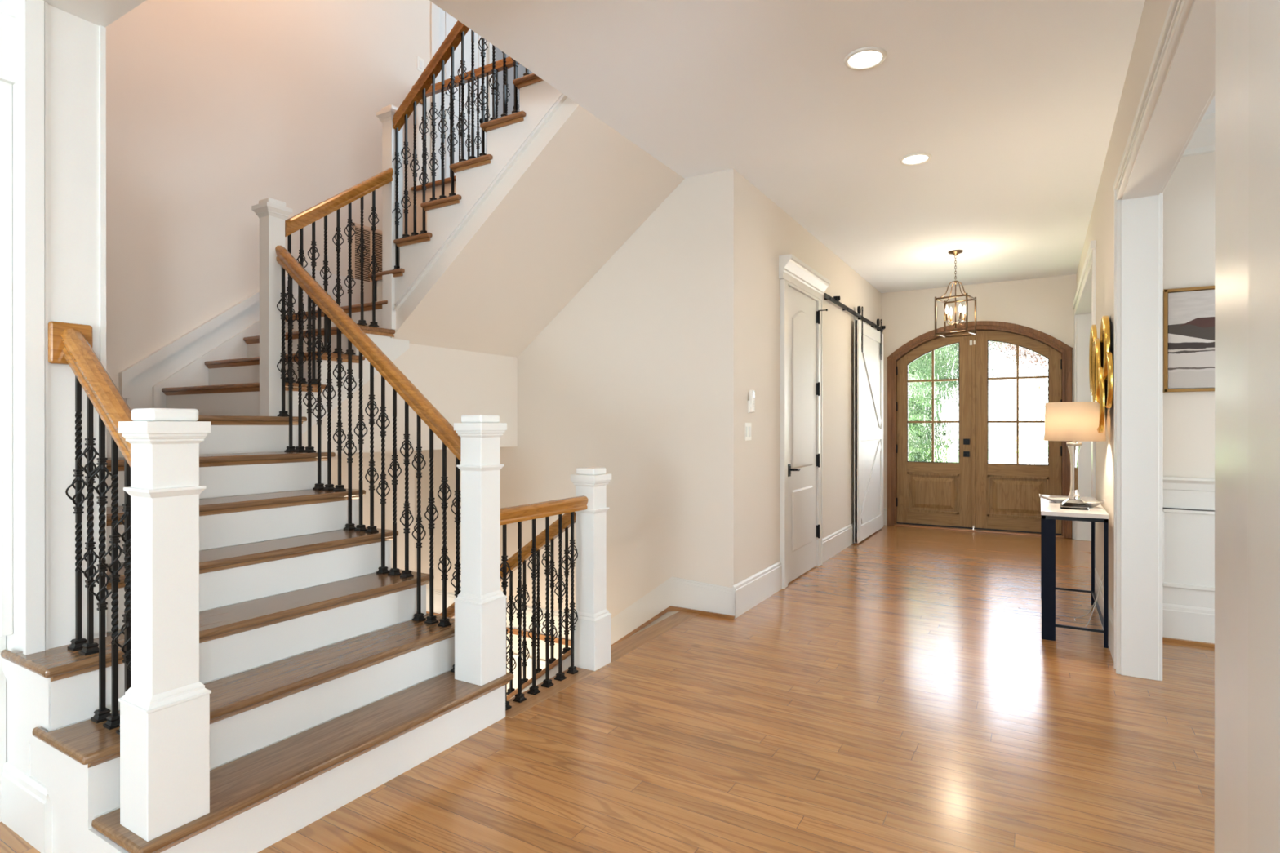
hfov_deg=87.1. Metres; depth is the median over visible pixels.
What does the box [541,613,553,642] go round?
basket
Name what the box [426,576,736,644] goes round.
baseboard
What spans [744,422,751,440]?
light switch
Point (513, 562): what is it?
stair railing
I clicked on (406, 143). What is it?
basket
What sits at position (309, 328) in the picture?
basket
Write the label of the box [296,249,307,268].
basket
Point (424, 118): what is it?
basket
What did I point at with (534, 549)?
basket
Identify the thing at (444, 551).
basket
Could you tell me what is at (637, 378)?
wall
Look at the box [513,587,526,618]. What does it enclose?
basket
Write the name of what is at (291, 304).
basket
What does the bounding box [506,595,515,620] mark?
basket
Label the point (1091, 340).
mirror glass
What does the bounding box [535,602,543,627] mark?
basket
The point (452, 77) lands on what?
basket
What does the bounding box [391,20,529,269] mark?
stair railing
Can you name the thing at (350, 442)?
basket
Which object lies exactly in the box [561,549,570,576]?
basket
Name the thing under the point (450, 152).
basket
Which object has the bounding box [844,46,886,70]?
recessed light
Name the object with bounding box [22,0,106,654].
trim
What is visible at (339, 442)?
basket
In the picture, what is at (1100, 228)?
wall
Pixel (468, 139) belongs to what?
basket
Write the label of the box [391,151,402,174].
basket
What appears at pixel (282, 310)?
basket
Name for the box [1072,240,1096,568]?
trim
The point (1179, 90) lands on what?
cased opening
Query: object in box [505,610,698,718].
trim
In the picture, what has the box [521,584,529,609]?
basket
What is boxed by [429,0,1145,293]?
ceiling
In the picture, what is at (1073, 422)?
table lamp
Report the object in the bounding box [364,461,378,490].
basket
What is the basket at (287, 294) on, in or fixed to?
on the stair railing at (297, 222)
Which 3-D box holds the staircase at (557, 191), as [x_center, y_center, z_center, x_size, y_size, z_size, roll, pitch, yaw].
[-0.751,-1.273,4.613,1.702,1.416,1.308,0,0,31]
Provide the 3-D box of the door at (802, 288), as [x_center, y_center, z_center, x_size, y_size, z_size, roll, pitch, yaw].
[1.442,-0.032,5.815,0.110,2.650,1.147,0,0,31]
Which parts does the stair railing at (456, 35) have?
handrail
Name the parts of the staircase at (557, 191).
cove moulding, cove moulding, cove moulding, cove moulding, stringer moulding, cove moulding, cove moulding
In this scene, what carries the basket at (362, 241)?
on the stair railing at (297, 222)
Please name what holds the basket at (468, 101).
on the balcony railing at (499, 64)
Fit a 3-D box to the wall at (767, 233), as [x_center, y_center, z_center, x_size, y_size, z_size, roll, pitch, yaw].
[1.930,-0.228,6.865,0.120,3.040,5.057,0,0,31]
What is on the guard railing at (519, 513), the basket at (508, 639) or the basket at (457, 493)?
the basket at (508, 639)
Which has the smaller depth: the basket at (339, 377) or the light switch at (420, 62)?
the basket at (339, 377)
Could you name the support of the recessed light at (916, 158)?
in the ceiling at (1014, 104)
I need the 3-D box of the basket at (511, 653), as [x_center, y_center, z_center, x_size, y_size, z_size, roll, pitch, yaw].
[-0.758,1.397,3.962,0.056,0.142,0.056,0,0,4]
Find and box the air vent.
[351,222,382,282]
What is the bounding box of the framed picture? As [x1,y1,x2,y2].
[1162,285,1214,392]
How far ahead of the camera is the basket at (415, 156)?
4.30 m
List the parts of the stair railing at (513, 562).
handrail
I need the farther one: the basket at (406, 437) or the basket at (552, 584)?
the basket at (552, 584)
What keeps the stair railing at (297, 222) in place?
on the staircase at (212, 369)
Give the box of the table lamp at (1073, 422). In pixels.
[1044,401,1106,626]
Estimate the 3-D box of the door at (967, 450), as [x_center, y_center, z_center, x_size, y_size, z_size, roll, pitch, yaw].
[4.151,0.001,8.353,2.041,2.580,0.235,0,0,31]
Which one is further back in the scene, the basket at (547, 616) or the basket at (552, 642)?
the basket at (552, 642)
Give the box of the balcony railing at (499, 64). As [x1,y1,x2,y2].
[411,56,520,191]
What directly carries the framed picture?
attached to the wall at (1188, 195)
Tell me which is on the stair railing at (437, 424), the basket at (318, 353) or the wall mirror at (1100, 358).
the basket at (318, 353)
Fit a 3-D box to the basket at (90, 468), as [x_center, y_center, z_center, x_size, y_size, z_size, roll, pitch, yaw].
[-1.746,0.109,2.138,0.056,0.142,0.056,0,0,4]
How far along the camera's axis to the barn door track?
7.16 m
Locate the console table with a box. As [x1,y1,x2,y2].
[1040,494,1109,648]
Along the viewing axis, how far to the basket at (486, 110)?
5.73 m
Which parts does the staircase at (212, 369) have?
cove moulding, cove moulding, cove moulding, cove moulding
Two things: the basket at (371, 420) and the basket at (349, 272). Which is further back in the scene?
the basket at (349, 272)
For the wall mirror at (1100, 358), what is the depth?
3.96 m
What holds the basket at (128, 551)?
on the stair railing at (68, 344)
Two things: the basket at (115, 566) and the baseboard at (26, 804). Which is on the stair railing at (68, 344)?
the basket at (115, 566)
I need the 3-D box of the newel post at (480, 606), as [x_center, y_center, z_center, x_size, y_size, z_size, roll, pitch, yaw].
[-0.703,0.526,2.968,0.163,1.155,0.163,0,0,31]
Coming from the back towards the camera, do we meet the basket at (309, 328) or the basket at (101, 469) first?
the basket at (309, 328)
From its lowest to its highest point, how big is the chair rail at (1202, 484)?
0.080 m
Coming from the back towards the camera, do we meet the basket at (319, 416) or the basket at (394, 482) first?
the basket at (319, 416)
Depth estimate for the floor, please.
2.80 m
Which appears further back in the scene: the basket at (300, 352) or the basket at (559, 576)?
the basket at (300, 352)
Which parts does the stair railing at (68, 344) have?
handrail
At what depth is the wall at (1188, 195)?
4.03 m
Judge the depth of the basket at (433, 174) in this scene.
4.22 m
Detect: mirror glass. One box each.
[1091,340,1093,374]
[1094,360,1095,391]
[1102,330,1103,367]
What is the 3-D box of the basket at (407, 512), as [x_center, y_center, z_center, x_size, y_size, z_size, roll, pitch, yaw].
[-1.112,0.437,3.210,0.056,0.142,0.056,0,0,4]
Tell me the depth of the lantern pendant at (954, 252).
6.71 m
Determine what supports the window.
in the wall at (73, 25)
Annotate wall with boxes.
[0,0,146,776]
[51,0,533,852]
[414,168,740,695]
[740,174,881,583]
[881,274,1075,538]
[1075,0,1171,611]
[1162,152,1214,478]
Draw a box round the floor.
[0,524,1214,852]
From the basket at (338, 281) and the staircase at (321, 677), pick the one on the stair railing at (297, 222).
the basket at (338, 281)
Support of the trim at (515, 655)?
attached to the wall at (637, 378)
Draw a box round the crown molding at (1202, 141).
[1182,112,1214,157]
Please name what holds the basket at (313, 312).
on the stair railing at (297, 222)
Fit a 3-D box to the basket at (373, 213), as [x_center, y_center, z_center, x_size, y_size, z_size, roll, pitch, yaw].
[-1.688,-1.317,4.270,0.056,0.142,0.056,0,0,4]
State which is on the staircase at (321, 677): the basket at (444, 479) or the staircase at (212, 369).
the staircase at (212, 369)
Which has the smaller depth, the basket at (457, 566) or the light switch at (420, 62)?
the basket at (457, 566)
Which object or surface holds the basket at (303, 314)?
on the stair railing at (297, 222)
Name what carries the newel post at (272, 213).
on the staircase at (321, 677)
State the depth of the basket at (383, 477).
3.29 m
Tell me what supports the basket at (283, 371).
on the stair railing at (437, 424)
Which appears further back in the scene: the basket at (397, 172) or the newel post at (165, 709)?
the basket at (397, 172)
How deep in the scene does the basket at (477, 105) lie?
5.79 m
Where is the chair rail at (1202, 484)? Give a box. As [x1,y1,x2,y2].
[1162,476,1214,491]
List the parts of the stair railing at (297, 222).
handrail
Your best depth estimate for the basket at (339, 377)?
3.46 m
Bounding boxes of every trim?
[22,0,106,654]
[426,605,734,646]
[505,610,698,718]
[506,653,545,664]
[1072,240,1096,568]
[1162,507,1214,591]
[1162,636,1214,648]
[1214,0,1248,852]
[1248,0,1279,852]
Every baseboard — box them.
[1,761,52,852]
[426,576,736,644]
[732,508,1074,618]
[1094,568,1214,660]
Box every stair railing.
[48,320,133,734]
[275,245,461,672]
[284,168,393,384]
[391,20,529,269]
[438,511,575,694]
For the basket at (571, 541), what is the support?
on the guard railing at (519, 513)
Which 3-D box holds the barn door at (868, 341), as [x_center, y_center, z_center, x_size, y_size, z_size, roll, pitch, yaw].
[2.726,-0.033,7.961,0.065,2.624,1.380,0,0,31]
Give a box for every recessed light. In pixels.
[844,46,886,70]
[899,152,931,165]
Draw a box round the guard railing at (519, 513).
[500,495,588,711]
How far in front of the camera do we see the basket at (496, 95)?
5.68 m
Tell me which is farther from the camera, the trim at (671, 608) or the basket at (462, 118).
the trim at (671, 608)
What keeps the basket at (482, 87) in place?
on the stair railing at (456, 35)
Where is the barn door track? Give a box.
[824,293,885,332]
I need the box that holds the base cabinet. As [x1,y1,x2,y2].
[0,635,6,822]
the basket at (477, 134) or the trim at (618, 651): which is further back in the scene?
the basket at (477, 134)
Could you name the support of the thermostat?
attached to the wall at (767, 233)
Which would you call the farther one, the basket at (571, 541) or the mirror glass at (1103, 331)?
the mirror glass at (1103, 331)
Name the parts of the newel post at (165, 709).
cap moulding, moulding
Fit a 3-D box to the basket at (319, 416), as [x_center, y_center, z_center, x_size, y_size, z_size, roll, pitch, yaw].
[-1.692,-0.081,3.552,0.056,0.142,0.056,0,0,4]
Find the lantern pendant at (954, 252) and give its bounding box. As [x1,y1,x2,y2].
[934,249,976,337]
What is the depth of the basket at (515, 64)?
3.88 m
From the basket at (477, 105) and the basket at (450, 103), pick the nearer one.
the basket at (477, 105)
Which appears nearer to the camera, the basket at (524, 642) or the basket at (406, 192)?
the basket at (524, 642)
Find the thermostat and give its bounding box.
[747,389,755,413]
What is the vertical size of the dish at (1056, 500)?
0.059 m
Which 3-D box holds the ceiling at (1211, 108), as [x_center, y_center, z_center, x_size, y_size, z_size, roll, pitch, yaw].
[3.503,-1.901,0.493,4.475,0.200,14.420,0,0,31]
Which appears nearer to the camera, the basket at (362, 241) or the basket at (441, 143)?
the basket at (362, 241)
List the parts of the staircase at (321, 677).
panel, cove moulding, cove moulding, cove moulding, cove moulding, cove moulding, cove moulding, cove moulding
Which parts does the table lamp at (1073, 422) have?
lamp shade, lamp cord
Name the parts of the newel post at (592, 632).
moulding, cap moulding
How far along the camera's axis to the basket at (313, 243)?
3.91 m
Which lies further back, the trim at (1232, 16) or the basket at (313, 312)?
the basket at (313, 312)
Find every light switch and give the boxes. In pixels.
[417,55,424,72]
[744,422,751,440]
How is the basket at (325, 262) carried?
on the stair railing at (297, 222)
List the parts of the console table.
leg, leg, leg, leg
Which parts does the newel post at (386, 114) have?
cap moulding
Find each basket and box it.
[65,469,87,514]
[76,438,98,483]
[76,542,99,587]
[88,457,111,504]
[88,563,111,611]
[101,535,125,583]
[114,503,130,552]
[114,614,130,663]
[127,546,130,556]
[276,292,288,319]
[276,352,288,378]
[284,286,295,312]
[284,302,297,328]
[284,363,297,389]
[293,344,306,371]
[295,304,307,328]
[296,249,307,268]
[302,324,315,351]
[302,386,315,413]
[307,240,319,266]
[311,299,317,319]
[312,334,325,362]
[312,397,325,424]
[320,260,331,285]
[322,378,336,406]
[332,226,343,251]
[332,279,344,302]
[333,358,346,386]
[333,422,346,450]
[342,368,356,397]
[342,434,356,462]
[344,218,355,242]
[344,269,355,293]
[354,415,367,444]
[356,239,367,262]
[364,395,378,423]
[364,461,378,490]
[368,206,378,230]
[368,256,378,279]
[376,406,390,435]
[376,474,390,503]
[387,454,401,484]
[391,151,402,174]
[391,202,401,225]
[400,141,411,164]
[400,190,411,213]
[400,434,413,464]
[400,502,413,533]
[409,153,420,177]
[412,447,426,477]
[412,517,426,547]
[418,115,429,139]
[418,166,429,190]
[422,147,429,164]
[424,497,438,528]
[428,102,438,125]
[428,152,438,176]
[437,114,448,137]
[437,476,451,507]
[437,548,451,580]
[438,142,445,159]
[447,75,457,99]
[447,102,454,119]
[447,127,457,151]
[447,139,451,156]
[450,490,460,522]
[450,563,461,595]
[456,117,461,134]
[457,59,467,84]
[457,111,467,137]
[465,96,471,113]
[465,134,471,151]
[467,71,478,97]
[474,93,481,111]
[474,131,481,149]
[477,37,488,57]
[477,84,488,110]
[484,108,490,121]
[488,69,499,94]
[495,87,500,104]
[500,555,511,587]
[505,83,510,101]
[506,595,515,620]
[506,629,511,661]
[506,651,516,674]
[511,57,518,66]
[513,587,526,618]
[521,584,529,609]
[521,640,529,666]
[527,547,540,577]
[527,616,540,647]
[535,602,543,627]
[541,545,553,574]
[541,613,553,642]
[549,561,557,587]
[549,619,557,645]
[554,574,565,603]
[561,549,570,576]
[561,608,570,635]
[566,539,577,567]
[566,603,577,631]
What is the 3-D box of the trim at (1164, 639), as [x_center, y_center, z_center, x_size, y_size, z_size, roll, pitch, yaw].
[4.980,1.287,2.995,4.475,0.020,0.024,0,0,31]
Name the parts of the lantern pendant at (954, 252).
bulb, bulb, stem, chain, bulb, bulb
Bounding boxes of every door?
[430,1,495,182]
[778,253,830,589]
[853,306,883,542]
[886,320,1072,538]
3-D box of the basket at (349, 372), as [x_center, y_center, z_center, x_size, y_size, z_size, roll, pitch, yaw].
[-1.475,-0.219,3.424,0.056,0.142,0.056,0,0,4]
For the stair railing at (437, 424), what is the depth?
3.32 m
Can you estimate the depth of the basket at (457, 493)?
3.03 m
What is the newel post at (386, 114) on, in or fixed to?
on the staircase at (212, 369)
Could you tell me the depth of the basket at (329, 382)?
3.50 m
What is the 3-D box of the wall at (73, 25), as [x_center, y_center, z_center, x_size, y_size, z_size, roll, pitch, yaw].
[-1.625,-1.752,2.062,4.900,6.100,0.202,0,0,31]
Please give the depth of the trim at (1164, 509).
4.03 m
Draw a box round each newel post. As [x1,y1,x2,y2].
[118,408,211,841]
[251,197,292,416]
[376,104,408,329]
[453,414,506,685]
[569,466,611,671]
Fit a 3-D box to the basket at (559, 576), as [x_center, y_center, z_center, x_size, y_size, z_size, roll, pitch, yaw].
[-0.409,0.833,3.453,0.056,0.142,0.056,0,0,4]
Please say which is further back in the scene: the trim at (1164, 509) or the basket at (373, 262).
the basket at (373, 262)
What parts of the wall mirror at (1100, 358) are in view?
oval frame, oval frame, oval frame, oval frame, oval frame, oval frame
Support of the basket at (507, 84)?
on the balcony railing at (499, 64)
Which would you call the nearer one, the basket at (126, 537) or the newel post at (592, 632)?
the basket at (126, 537)
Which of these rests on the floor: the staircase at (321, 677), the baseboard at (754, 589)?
the staircase at (321, 677)
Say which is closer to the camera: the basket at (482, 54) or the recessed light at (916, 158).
the basket at (482, 54)
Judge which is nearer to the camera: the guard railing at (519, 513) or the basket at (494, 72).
the guard railing at (519, 513)
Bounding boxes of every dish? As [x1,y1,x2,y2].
[1039,493,1068,502]
[1080,498,1104,507]
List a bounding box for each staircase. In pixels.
[0,415,513,852]
[118,261,517,453]
[368,73,684,357]
[506,649,570,700]
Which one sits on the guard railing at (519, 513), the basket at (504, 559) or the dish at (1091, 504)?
the basket at (504, 559)
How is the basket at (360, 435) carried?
on the stair railing at (437, 424)
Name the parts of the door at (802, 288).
lever handle, panel, panel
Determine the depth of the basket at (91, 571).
2.13 m
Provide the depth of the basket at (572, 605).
3.54 m
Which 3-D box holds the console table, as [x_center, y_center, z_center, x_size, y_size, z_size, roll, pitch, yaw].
[2.874,0.904,4.496,0.342,0.781,1.123,0,0,31]
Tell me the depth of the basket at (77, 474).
2.18 m
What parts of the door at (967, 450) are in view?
rail, panel, glass, handle plate, panel, rail, glass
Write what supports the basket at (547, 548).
on the guard railing at (519, 513)
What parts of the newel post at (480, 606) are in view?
cap moulding, moulding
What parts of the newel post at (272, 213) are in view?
cap moulding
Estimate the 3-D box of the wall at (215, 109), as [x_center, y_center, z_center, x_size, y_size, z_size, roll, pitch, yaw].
[-2.484,-0.457,5.620,0.200,8.700,5.455,0,0,31]
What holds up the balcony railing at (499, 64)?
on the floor
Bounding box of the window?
[0,12,15,636]
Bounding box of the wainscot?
[1162,489,1214,608]
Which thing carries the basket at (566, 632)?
on the stair railing at (513, 562)
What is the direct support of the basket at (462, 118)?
on the stair railing at (456, 35)
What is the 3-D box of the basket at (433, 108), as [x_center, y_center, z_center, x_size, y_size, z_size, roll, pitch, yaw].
[-1.295,-1.960,4.224,0.056,0.142,0.056,0,0,4]
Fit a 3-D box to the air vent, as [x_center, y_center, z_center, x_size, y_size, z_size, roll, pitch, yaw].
[-2.290,-1.371,5.739,0.012,0.644,0.384,0,0,31]
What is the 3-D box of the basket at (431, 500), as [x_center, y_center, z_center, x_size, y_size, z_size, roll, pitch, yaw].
[-0.967,0.403,3.124,0.056,0.142,0.056,0,0,4]
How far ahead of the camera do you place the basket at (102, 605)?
2.09 m
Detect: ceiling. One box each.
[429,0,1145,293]
[1204,94,1215,115]
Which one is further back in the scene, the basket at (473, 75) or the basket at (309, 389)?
the basket at (473, 75)
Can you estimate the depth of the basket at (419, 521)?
3.16 m
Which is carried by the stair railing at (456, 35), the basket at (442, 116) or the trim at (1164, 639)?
the basket at (442, 116)
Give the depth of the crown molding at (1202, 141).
3.96 m
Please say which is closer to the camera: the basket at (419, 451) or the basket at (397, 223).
the basket at (419, 451)
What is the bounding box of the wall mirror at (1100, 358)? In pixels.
[1088,315,1112,433]
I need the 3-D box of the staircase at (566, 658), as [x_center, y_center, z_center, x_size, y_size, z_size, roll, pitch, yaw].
[-1.203,2.546,4.879,2.763,2.698,1.238,0,0,31]
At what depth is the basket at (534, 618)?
3.27 m
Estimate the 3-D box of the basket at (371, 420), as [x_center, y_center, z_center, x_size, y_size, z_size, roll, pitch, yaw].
[-1.329,-0.086,3.338,0.056,0.142,0.056,0,0,4]
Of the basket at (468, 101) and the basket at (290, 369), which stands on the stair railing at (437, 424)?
the basket at (290, 369)
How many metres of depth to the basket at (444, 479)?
3.08 m
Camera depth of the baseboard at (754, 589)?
5.12 m
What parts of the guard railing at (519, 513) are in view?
handrail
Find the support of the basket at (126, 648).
on the stair railing at (68, 344)
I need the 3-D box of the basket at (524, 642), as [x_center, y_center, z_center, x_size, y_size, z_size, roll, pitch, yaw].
[-0.671,1.320,3.910,0.056,0.142,0.056,0,0,4]
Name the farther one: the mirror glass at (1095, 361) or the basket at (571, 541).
the mirror glass at (1095, 361)
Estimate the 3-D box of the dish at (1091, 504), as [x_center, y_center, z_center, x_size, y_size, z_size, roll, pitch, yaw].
[2.862,0.485,4.280,0.150,0.059,0.111,0,0,31]
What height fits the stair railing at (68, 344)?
1.443 m
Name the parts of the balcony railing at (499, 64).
handrail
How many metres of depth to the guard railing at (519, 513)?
3.31 m
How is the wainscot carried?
attached to the wall at (1188, 195)
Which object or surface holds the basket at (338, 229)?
on the stair railing at (297, 222)
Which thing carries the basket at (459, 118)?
on the balcony railing at (499, 64)
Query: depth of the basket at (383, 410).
3.29 m
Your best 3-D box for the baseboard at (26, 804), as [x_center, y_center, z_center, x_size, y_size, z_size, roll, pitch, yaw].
[-1.944,1.203,2.131,0.345,0.190,0.018,0,0,31]
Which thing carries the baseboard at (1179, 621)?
attached to the wall at (1188, 195)
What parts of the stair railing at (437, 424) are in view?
handrail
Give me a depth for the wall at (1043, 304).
8.23 m
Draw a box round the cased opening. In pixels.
[1113,0,1215,680]
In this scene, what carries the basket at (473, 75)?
on the stair railing at (456, 35)
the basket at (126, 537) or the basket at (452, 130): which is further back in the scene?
the basket at (452, 130)

